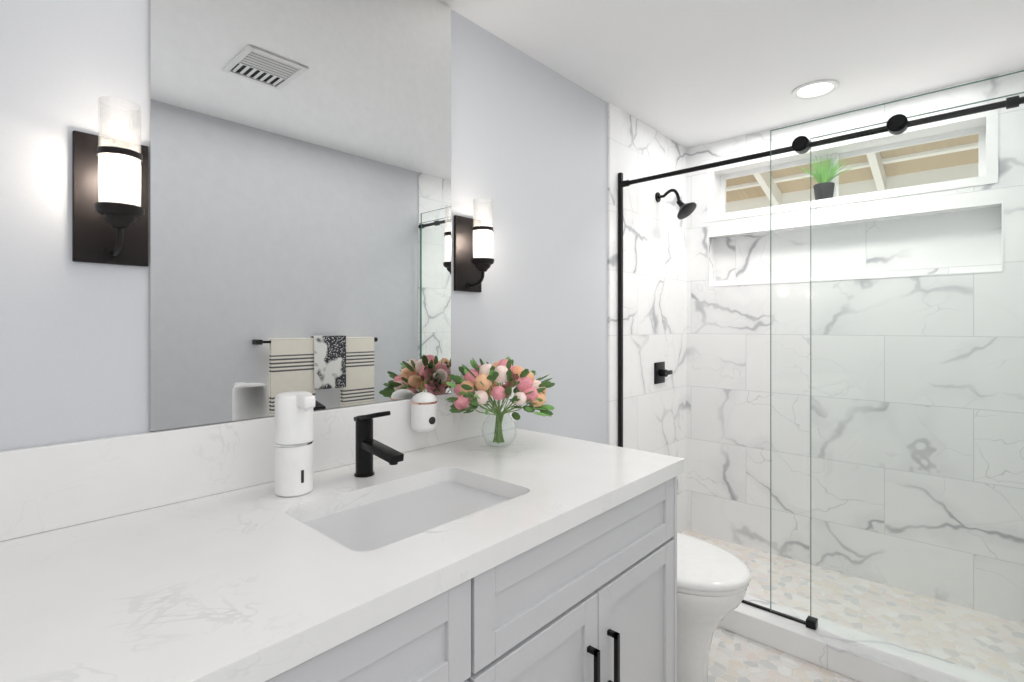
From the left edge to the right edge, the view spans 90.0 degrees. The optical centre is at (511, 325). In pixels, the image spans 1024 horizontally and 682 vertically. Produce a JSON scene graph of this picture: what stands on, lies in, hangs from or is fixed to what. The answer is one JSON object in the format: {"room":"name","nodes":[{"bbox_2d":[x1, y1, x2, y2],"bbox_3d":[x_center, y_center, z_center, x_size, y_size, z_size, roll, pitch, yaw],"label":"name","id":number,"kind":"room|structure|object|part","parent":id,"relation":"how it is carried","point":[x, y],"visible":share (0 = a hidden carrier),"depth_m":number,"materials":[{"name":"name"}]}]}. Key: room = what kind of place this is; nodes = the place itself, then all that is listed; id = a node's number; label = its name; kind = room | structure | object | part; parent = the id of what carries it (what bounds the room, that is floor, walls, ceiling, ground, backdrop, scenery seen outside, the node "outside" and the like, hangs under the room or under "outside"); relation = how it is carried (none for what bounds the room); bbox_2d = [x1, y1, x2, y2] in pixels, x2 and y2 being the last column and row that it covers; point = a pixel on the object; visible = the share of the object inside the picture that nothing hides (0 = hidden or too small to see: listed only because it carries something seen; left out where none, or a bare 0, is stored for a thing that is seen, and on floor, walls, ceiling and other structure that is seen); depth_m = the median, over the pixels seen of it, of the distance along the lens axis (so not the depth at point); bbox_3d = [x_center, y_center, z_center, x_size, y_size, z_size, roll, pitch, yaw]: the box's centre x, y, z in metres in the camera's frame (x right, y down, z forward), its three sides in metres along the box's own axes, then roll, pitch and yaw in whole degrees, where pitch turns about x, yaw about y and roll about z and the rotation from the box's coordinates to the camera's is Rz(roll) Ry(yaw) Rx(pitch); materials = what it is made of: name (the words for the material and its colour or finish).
{"room":"bathroom","nodes":[
{"label":"bathroom","id":0,"kind":"room"},
{"bbox_2d":[0,0,606,450],"bbox_3d":[-0.185,0.090,1.976,0.150,2.440,4.174,0,0,42],"label":"wall","id":1,"kind":"structure","parent":0,"point":[528,146],"depth_m":1.15,"materials":[{"name":"paint"}]},
{"bbox_2d":[72,96,148,266],"bbox_3d":[-0.823,-0.295,1.069,0.125,0.324,0.130,0,0,42],"label":"sconce","id":2,"kind":"object","parent":1,"relation":"attached to","point":[110,200],"visible":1,"depth_m":1.07,"materials":[{"name":"brown metal"}]},
{"bbox_3d":[-0.806,-0.346,1.054,0.070,0.221,0.070,0,0,42],"label":"glass","id":3,"kind":"part","parent":2,"relation":"part of","materials":[{"name":"white glass"}]},
{"bbox_2d":[0,386,515,541],"bbox_3d":[-0.664,0.325,1.319,0.019,0.168,1.998,0,0,42],"label":"backsplash","id":4,"kind":"structure","parent":1,"relation":"attached to","point":[48,487],"depth_m":1.18,"materials":[{"name":"white stone"}]},
{"bbox_2d":[150,0,450,430],"bbox_3d":[-0.518,-0.444,1.490,0.006,1.365,0.893,0,0,42],"label":"mirror","id":5,"kind":"object","parent":1,"relation":"attached to","point":[300,195],"visible":1,"depth_m":1.41,"materials":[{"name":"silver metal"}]},
{"bbox_2d":[411,392,436,432],"bbox_3d":[-0.284,0.280,1.659,0.085,0.130,0.084,0,0,42],"label":"air freshener","id":6,"kind":"object","parent":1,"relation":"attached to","point":[423,412],"depth_m":1.62,"materials":[{"name":"white plastic"}]},
{"bbox_2d":[454,197,493,291],"bbox_3d":[-0.120,-0.287,1.842,0.125,0.324,0.130,0,0,42],"label":"sconce","id":7,"kind":"object","parent":1,"relation":"attached to","point":[472,264],"visible":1,"depth_m":1.84,"materials":[{"name":"brown metal"}]},
{"bbox_3d":[-0.104,-0.338,1.827,0.070,0.221,0.070,0,0,42],"label":"glass","id":8,"kind":"part","parent":7,"relation":"part of","materials":[{"name":"white glass"}]},
{"bbox_2d":[607,102,685,532],"bbox_3d":[0.800,0.090,2.938,0.012,2.440,0.924,0,0,42],"label":"tile","id":9,"kind":"structure","parent":1,"relation":"attached to","point":[654,289],"depth_m":2.89,"materials":[{"name":"tile"}]},
{"bbox_2d":[654,362,672,383],"bbox_3d":[0.884,0.275,2.986,0.048,0.124,0.147,0,0,42],"label":"shower valve","id":10,"kind":"object","parent":9,"relation":"attached to","point":[661,373],"visible":1,"depth_m":2.97,"materials":[{"name":"black metal"}]},
{"bbox_2d":[655,189,696,219],"bbox_3d":[0.929,-0.690,2.902,0.226,0.181,0.120,0,0,42],"label":"shower head","id":11,"kind":"object","parent":9,"relation":"attached to","point":[686,210],"visible":1,"depth_m":2.87},
{"bbox_2d":[438,0,1023,148],"bbox_3d":[0.492,-1.180,1.360,1.980,0.100,4.174,0,0,42],"label":"ceiling","id":12,"kind":"structure","parent":0,"point":[686,74],"depth_m":2.10,"materials":[{"name":"paint"}]},
{"bbox_2d":[792,79,838,99],"bbox_3d":[1.448,-1.125,2.449,0.196,0.010,0.196,0,0,42],"label":"recessed light","id":13,"kind":"object","parent":12,"relation":"in","point":[815,89],"visible":1,"depth_m":2.44,"materials":[{"name":"white plastic"}]},
{"bbox_2d":[708,627,856,681],"bbox_3d":[0.097,1.360,0.926,1.980,0.100,3.000,0,0,42],"label":"floor","id":14,"kind":"structure","parent":0,"point":[733,657],"depth_m":1.98,"materials":[{"name":"tile"}]},
{"bbox_2d":[248,470,683,681],"bbox_3d":[-0.398,0.880,1.083,0.730,0.858,1.966,0,0,42],"label":"bathroom vanity","id":15,"kind":"object","parent":14,"relation":"on","point":[594,598],"depth_m":1.12,"materials":[{"name":"paint"}]},
{"bbox_2d":[0,426,683,681],"bbox_3d":[-0.405,0.430,1.084,0.718,0.042,1.998,0,0,42],"label":"countertop","id":16,"kind":"structure","parent":15,"relation":"on","point":[230,586],"depth_m":0.88,"materials":[{"name":"white stone"}]},
{"bbox_2d":[274,391,314,496],"bbox_3d":[-0.521,0.286,1.249,0.130,0.245,0.089,0,0,42],"label":"soap dispenser","id":17,"kind":"object","parent":16,"relation":"on","point":[294,441],"visible":1,"depth_m":1.22,"materials":[{"name":"white plastic"}]},
{"bbox_2d":[354,411,403,477],"bbox_3d":[-0.357,0.317,1.363,0.183,0.183,0.054,0,0,42],"label":"faucet","id":18,"kind":"object","parent":16,"relation":"on","point":[367,446],"visible":1,"depth_m":1.38,"materials":[{"name":"black metal"}]},
{"bbox_2d":[296,474,515,553],"bbox_3d":[-0.228,0.521,1.207,0.390,0.163,0.550,0,0,42],"label":"sink","id":19,"kind":"object","parent":16,"relation":"in","point":[362,524],"depth_m":1.25,"materials":[{"name":"white ceramic"}]},
{"bbox_2d":[445,356,554,447],"bbox_3d":[-0.023,0.258,1.726,0.337,0.303,0.401,0,0,42],"label":"flower vase","id":20,"kind":"object","parent":16,"relation":"on","point":[485,380],"visible":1,"depth_m":1.68,"materials":[{"name":"clear glass"}]},
{"bbox_3d":[-0.044,0.353,1.746,0.122,0.112,0.122,0,0,42],"label":"glass","id":21,"kind":"part","parent":20,"relation":"part of","materials":[{"name":"clear glass"}]},
{"bbox_2d":[677,532,750,681],"bbox_3d":[0.504,0.939,2.008,0.810,0.742,0.416,0,0,42],"label":"toilet","id":22,"kind":"object","parent":14,"relation":"on","point":[713,581],"visible":0.35,"depth_m":1.78,"materials":[{"name":"ceramic"}]},
{"bbox_3d":[0.581,0.874,1.939,0.603,0.046,0.416,0,0,42],"label":"seat","id":23,"kind":"part","parent":22,"relation":"part of","materials":[{"name":"ceramic"}]},
{"bbox_2d":[686,68,1023,622],"bbox_3d":[1.812,0.090,2.812,1.680,2.440,0.250,0,0,42],"label":"wall","id":24,"kind":"structure","parent":0,"point":[728,413],"depth_m":2.65,"materials":[{"name":"stone"}]},
{"bbox_2d":[707,109,997,221],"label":"window","id":25,"kind":"structure","parent":24,"relation":"in","point":[714,174],"depth_m":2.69,"materials":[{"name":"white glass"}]},
{"bbox_2d":[800,154,854,199],"bbox_3d":[1.685,-0.807,2.756,0.294,0.247,0.202,0,0,42],"label":"plant","id":26,"kind":"object","parent":25,"relation":"on","point":[823,192],"depth_m":2.78,"materials":[{"name":"green plant"}]},
{"bbox_3d":[1.791,-0.816,2.844,1.232,0.268,0.047,0,0,42],"label":"window sash","id":27,"kind":"part","parent":25,"relation":"part of","materials":[{"name":"white wood"}]},
{"bbox_2d":[708,202,1003,286],"bbox_3d":[1.708,-0.397,2.738,1.326,0.314,0.006,0,0,42],"label":"trim","id":28,"kind":"structure","parent":24,"relation":"attached to","point":[870,218],"depth_m":2.60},
{"label":"outside","id":29,"kind":"structure","parent":0,"visible":0},
{"bbox_2d":[681,530,1023,681],"bbox_3d":[1.501,1.358,2.470,1.980,0.104,1.174,0,0,42],"label":"shower floor","id":30,"kind":"structure","parent":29,"point":[756,562],"depth_m":2.33,"materials":[{"name":"tile"}]},
{"bbox_2d":[718,593,1007,681],"bbox_3d":[1.167,1.260,2.102,1.656,0.100,0.180,0,0,42],"label":"shower curb","id":31,"kind":"object","parent":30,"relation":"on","point":[857,659],"visible":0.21,"depth_m":1.95,"materials":[{"name":"stone"}]},
{"bbox_2d":[618,70,1023,681],"bbox_3d":[1.161,0.195,2.095,1.656,2.027,0.054,0,0,42],"label":"shower door","id":32,"kind":"structure","parent":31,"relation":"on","point":[897,124],"depth_m":1.89,"materials":[{"name":"clear glass"}]},
{"bbox_3d":[1.432,0.195,1.847,0.920,2.026,0.028,0,0,42],"label":"shower door glass","id":33,"kind":"part","parent":32,"relation":"part of","materials":[{"name":"clear glass"}]}
]}

